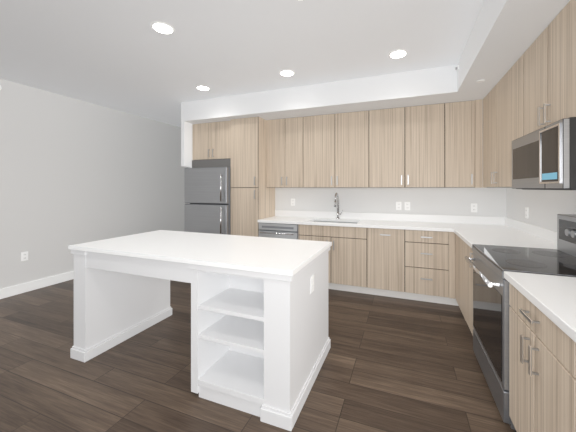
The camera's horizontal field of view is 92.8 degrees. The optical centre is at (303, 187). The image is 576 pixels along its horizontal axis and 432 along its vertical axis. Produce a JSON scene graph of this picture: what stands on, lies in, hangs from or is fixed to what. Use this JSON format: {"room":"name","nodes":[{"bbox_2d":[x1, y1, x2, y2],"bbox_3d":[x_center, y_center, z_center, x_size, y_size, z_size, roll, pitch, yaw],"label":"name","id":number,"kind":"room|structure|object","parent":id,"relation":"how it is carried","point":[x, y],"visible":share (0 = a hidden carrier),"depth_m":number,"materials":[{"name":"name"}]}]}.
{"room":"kitchen","nodes":[
{"label":"kitchen","id":0,"kind":"room"},
{"bbox_2d":[0,79,188,288],"bbox_3d":[-3.973,0.010,3.011,0.100,2.740,9.300,0,0,20],"label":"wall","id":1,"kind":"structure","parent":0,"point":[73,171],"depth_m":4.14,"materials":[{"name":"paint"}]},
{"bbox_2d":[21,251,27,260],"bbox_3d":[-3.691,0.903,3.621,0.008,0.116,0.072,0,0,20],"label":"electrical outlet","id":2,"kind":"object","parent":1,"relation":"attached to","point":[24,256],"visible":1,"depth_m":3.62,"materials":[{"name":"white plastic"}]},
{"bbox_2d":[0,271,73,298],"bbox_3d":[-3.937,1.317,2.945,0.014,0.125,9.200,0,0,20],"label":"baseboard","id":3,"kind":"structure","parent":1,"relation":"attached to","point":[29,286],"depth_m":3.72,"materials":[{"name":"white wood"}]},
{"bbox_2d":[181,121,192,203],"bbox_3d":[-1.467,0.010,5.615,0.060,2.740,2.680,0,0,20],"label":"wall","id":4,"kind":"structure","parent":0,"point":[186,144],"depth_m":4.40,"materials":[{"name":"white paint"}]},
{"bbox_2d":[0,0,483,126],"bbox_3d":[-1.149,-1.385,1.970,6.120,0.050,9.300,0,0,20],"label":"ceiling","id":5,"kind":"structure","parent":0,"point":[121,55],"depth_m":2.60,"materials":[{"name":"paint"}]},
{"bbox_2d":[150,21,174,33],"bbox_3d":[-1.199,-1.357,2.329,0.186,0.006,0.186,0,0,20],"label":"recessed light","id":6,"kind":"object","parent":5,"relation":"in","point":[162,27],"visible":1,"depth_m":2.31,"materials":[{"name":"white"}]},
{"bbox_2d":[196,85,209,90],"bbox_3d":[-1.373,-1.357,3.727,0.186,0.006,0.186,0,0,20],"label":"recessed light","id":7,"kind":"object","parent":5,"relation":"in","point":[204,88],"visible":1,"depth_m":3.73,"materials":[{"name":"white"}]},
{"bbox_2d":[279,70,294,75],"bbox_3d":[-0.201,-1.357,3.240,0.186,0.006,0.186,0,0,20],"label":"recessed light","id":8,"kind":"object","parent":5,"relation":"in","point":[286,72],"visible":1,"depth_m":3.22,"materials":[{"name":"white"}]},
{"bbox_2d":[388,49,407,57],"bbox_3d":[0.954,-1.357,2.780,0.186,0.006,0.186,0,0,20],"label":"recessed light","id":9,"kind":"object","parent":5,"relation":"in","point":[399,53],"visible":1,"depth_m":2.76,"materials":[{"name":"white"}]},
{"bbox_2d":[0,279,514,431],"bbox_3d":[-1.149,1.405,1.970,6.120,0.050,9.300,0,0,20],"label":"floor","id":10,"kind":"structure","parent":0,"point":[392,364],"depth_m":2.01,"materials":[{"name":"brown wood"}]},
{"bbox_2d":[68,230,331,430],"bbox_3d":[-0.834,0.923,2.295,1.967,0.914,0.892,0,0,20],"label":"kitchen island","id":11,"kind":"object","parent":10,"relation":"on","point":[260,343],"visible":1,"depth_m":1.92,"materials":[{"name":"white paint"}]},
{"bbox_2d":[185,159,230,234],"bbox_3d":[-1.455,0.463,4.546,0.814,1.835,0.677,0,0,20],"label":"refrigerator","id":12,"kind":"object","parent":10,"relation":"on","point":[208,193],"visible":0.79,"depth_m":4.27,"materials":[{"name":"silver metal"}]},
{"bbox_2d":[231,117,274,236],"bbox_3d":[-0.813,0.161,4.379,0.484,2.438,0.602,0,0,20],"label":"tall cabinet","id":13,"kind":"object","parent":10,"relation":"on","point":[252,199],"visible":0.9,"depth_m":4.14,"materials":[{"name":"brown wood"}]},
{"bbox_2d":[259,222,298,238],"bbox_3d":[-0.292,0.944,4.174,0.623,0.872,0.610,0,0,20],"label":"dishwasher","id":14,"kind":"object","parent":10,"relation":"on","point":[279,230],"visible":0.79,"depth_m":3.92,"materials":[{"name":"silver metal"}]},
{"bbox_2d":[366,228,405,298],"bbox_3d":[1.106,0.943,3.689,0.473,0.874,0.568,0,0,20],"label":"base cabinet","id":15,"kind":"object","parent":10,"relation":"on","point":[385,248],"depth_m":3.42,"materials":[{"name":"brown wood"}]},
{"bbox_2d":[406,230,457,305],"bbox_3d":[1.583,0.943,3.513,0.544,0.874,0.568,0,0,20],"label":"base cabinet","id":16,"kind":"object","parent":10,"relation":"on","point":[418,265],"depth_m":3.24,"materials":[{"name":"brown wood"}]},
{"bbox_2d":[258,210,521,238],"bbox_3d":[0.929,0.535,3.726,3.231,0.339,0.622,0,0,20],"label":"countertop","id":17,"kind":"structure","parent":16,"relation":"on","point":[422,222],"depth_m":3.81,"materials":[{"name":"white stone"}]},
{"bbox_2d":[334,193,342,218],"bbox_3d":[0.510,0.267,4.053,0.108,0.397,0.217,0,0,20],"label":"faucet","id":18,"kind":"object","parent":17,"relation":"on","point":[337,195],"visible":1,"depth_m":4.12,"materials":[{"name":"silver metal"}]},
{"bbox_2d":[456,235,463,315],"bbox_3d":[1.952,0.943,2.776,0.653,0.874,0.552,0,0,20],"label":"base cabinet","id":19,"kind":"object","parent":10,"relation":"on","point":[459,242],"depth_m":2.87,"materials":[{"name":"brown wood"}]},
{"bbox_2d":[464,242,473,334],"bbox_3d":[1.788,0.943,2.329,0.653,0.874,0.400,0,0,20],"label":"base cabinet","id":20,"kind":"object","parent":10,"relation":"on","point":[468,270],"depth_m":2.51,"materials":[{"name":"brown wood"}]},
{"bbox_2d":[450,218,556,248],"bbox_3d":[1.862,0.435,2.569,0.681,0.139,0.902,0,0,20],"label":"countertop","id":21,"kind":"structure","parent":20,"relation":"on","point":[482,231],"depth_m":2.69,"materials":[{"name":"white stone"}]},
{"bbox_2d":[464,214,575,431],"bbox_3d":[1.539,0.787,1.798,0.733,1.185,0.754,0,0,20],"label":"range","id":22,"kind":"object","parent":10,"relation":"on","point":[490,264],"visible":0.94,"depth_m":1.78,"materials":[{"name":"silver metal"}]},
{"bbox_2d":[509,283,567,431],"bbox_3d":[1.342,0.943,1.121,0.653,0.874,0.640,0,0,20],"label":"base cabinet","id":23,"kind":"object","parent":10,"relation":"on","point":[542,372],"depth_m":1.21,"materials":[{"name":"brown wood"}]},
{"bbox_2d":[504,271,575,342],"bbox_3d":[1.227,0.435,0.843,0.678,0.139,1.240,0,0,20],"label":"countertop","id":24,"kind":"structure","parent":23,"relation":"on","point":[552,298],"depth_m":1.21,"materials":[{"name":"white stone"}]},
{"bbox_2d":[568,336,575,431],"bbox_3d":[1.127,0.943,0.539,0.653,0.874,0.600,0,0,20],"label":"base cabinet","id":25,"kind":"object","parent":10,"relation":"on","point":[571,344],"depth_m":0.96,"materials":[{"name":"brown wood"}]},
{"bbox_2d":[181,0,569,123],"bbox_3d":[-0.761,-1.210,1.043,4.550,0.300,6.830,0,0,20],"label":"soffit","id":26,"kind":"structure","parent":0,"point":[504,36],"depth_m":3.18,"materials":[{"name":"white paint"}]},
{"bbox_2d":[275,188,505,216],"bbox_3d":[0.438,0.010,4.294,4.550,2.740,0.100,0,0,20],"label":"wall","id":27,"kind":"structure","parent":0,"point":[490,202],"depth_m":3.90,"materials":[{"name":"white paint"}]},
{"bbox_2d":[193,121,230,159],"bbox_3d":[-1.402,-0.759,4.628,0.786,0.598,0.542,0,0,20],"label":"upper cabinet","id":28,"kind":"object","parent":27,"relation":"attached to","point":[212,140],"visible":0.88,"depth_m":4.40,"materials":[{"name":"brown wood"}]},
{"bbox_2d":[266,117,301,186],"bbox_3d":[-0.247,-0.531,4.316,0.612,1.053,0.328,0,0,20],"label":"upper cabinet","id":29,"kind":"object","parent":27,"relation":"attached to","point":[283,136],"depth_m":4.16,"materials":[{"name":"brown wood"}]},
{"bbox_2d":[302,110,369,186],"bbox_3d":[0.489,-0.531,4.045,0.958,1.053,0.328,0,0,20],"label":"upper cabinet","id":30,"kind":"object","parent":27,"relation":"attached to","point":[335,147],"depth_m":3.88,"materials":[{"name":"brown wood"}]},
{"bbox_2d":[396,202,400,209],"bbox_3d":[1.349,0.255,3.900,0.072,0.116,0.008,0,0,20],"label":"electrical outlet","id":31,"kind":"object","parent":27,"relation":"attached to","point":[398,205],"depth_m":3.90,"materials":[{"name":"white plastic"}]},
{"bbox_2d":[405,202,409,209],"bbox_3d":[1.456,0.255,3.861,0.072,0.116,0.008,0,0,20],"label":"electrical outlet","id":32,"kind":"object","parent":27,"relation":"attached to","point":[407,204],"depth_m":3.86,"materials":[{"name":"white plastic"}]},
{"bbox_2d":[370,103,445,186],"bbox_3d":[1.373,-0.531,3.719,0.925,1.053,0.328,0,0,20],"label":"upper cabinet","id":33,"kind":"object","parent":27,"relation":"attached to","point":[433,146],"depth_m":3.55,"materials":[{"name":"brown wood"}]},
{"bbox_2d":[446,99,482,186],"bbox_3d":[1.995,-0.531,3.489,0.403,1.053,0.328,0,0,20],"label":"upper cabinet","id":34,"kind":"object","parent":27,"relation":"attached to","point":[464,120],"depth_m":3.33,"materials":[{"name":"brown wood"}]},
{"bbox_2d":[471,203,476,211],"bbox_3d":[2.221,0.260,3.579,0.072,0.116,0.008,0,0,20],"label":"electrical outlet","id":35,"kind":"object","parent":27,"relation":"attached to","point":[473,207],"visible":1,"depth_m":3.58,"materials":[{"name":"white plastic"}]},
{"bbox_2d":[506,188,575,231],"bbox_3d":[1.351,0.010,0.051,0.100,2.740,7.430,0,0,20],"label":"wall","id":36,"kind":"structure","parent":0,"point":[545,207],"depth_m":2.59,"materials":[{"name":"white paint"}]},
{"bbox_2d":[483,87,494,187],"bbox_3d":[2.198,-0.531,2.971,0.328,1.053,0.496,0,0,20],"label":"upper cabinet","id":37,"kind":"object","parent":36,"relation":"attached to","point":[488,101],"depth_m":3.01,"materials":[{"name":"brown wood"}]},
{"bbox_2d":[495,55,522,187],"bbox_3d":[1.993,-0.531,2.414,0.328,1.053,0.691,0,0,20],"label":"upper cabinet","id":38,"kind":"object","parent":36,"relation":"attached to","point":[509,90],"depth_m":2.48,"materials":[{"name":"brown wood"}]},
{"bbox_2d":[525,207,527,218],"bbox_3d":[2.336,0.260,2.876,0.008,0.116,0.072,0,0,20],"label":"electrical outlet","id":39,"kind":"object","parent":36,"relation":"attached to","point":[526,212],"visible":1,"depth_m":2.87,"materials":[{"name":"white plastic"}]},
{"bbox_2d":[523,0,575,135],"bbox_3d":[1.741,-0.718,1.731,0.328,0.679,0.758,0,0,20],"label":"upper cabinet","id":40,"kind":"object","parent":36,"relation":"attached to","point":[533,89],"depth_m":1.74,"materials":[{"name":"brown wood"}]},
{"bbox_2d":[512,117,575,189],"bbox_3d":[1.699,-0.181,1.745,0.416,0.387,0.752,0,0,20],"label":"microwave","id":41,"kind":"object","parent":40,"relation":"attached to","point":[543,158],"visible":1,"depth_m":1.61,"materials":[{"name":"silver metal"}]}
]}

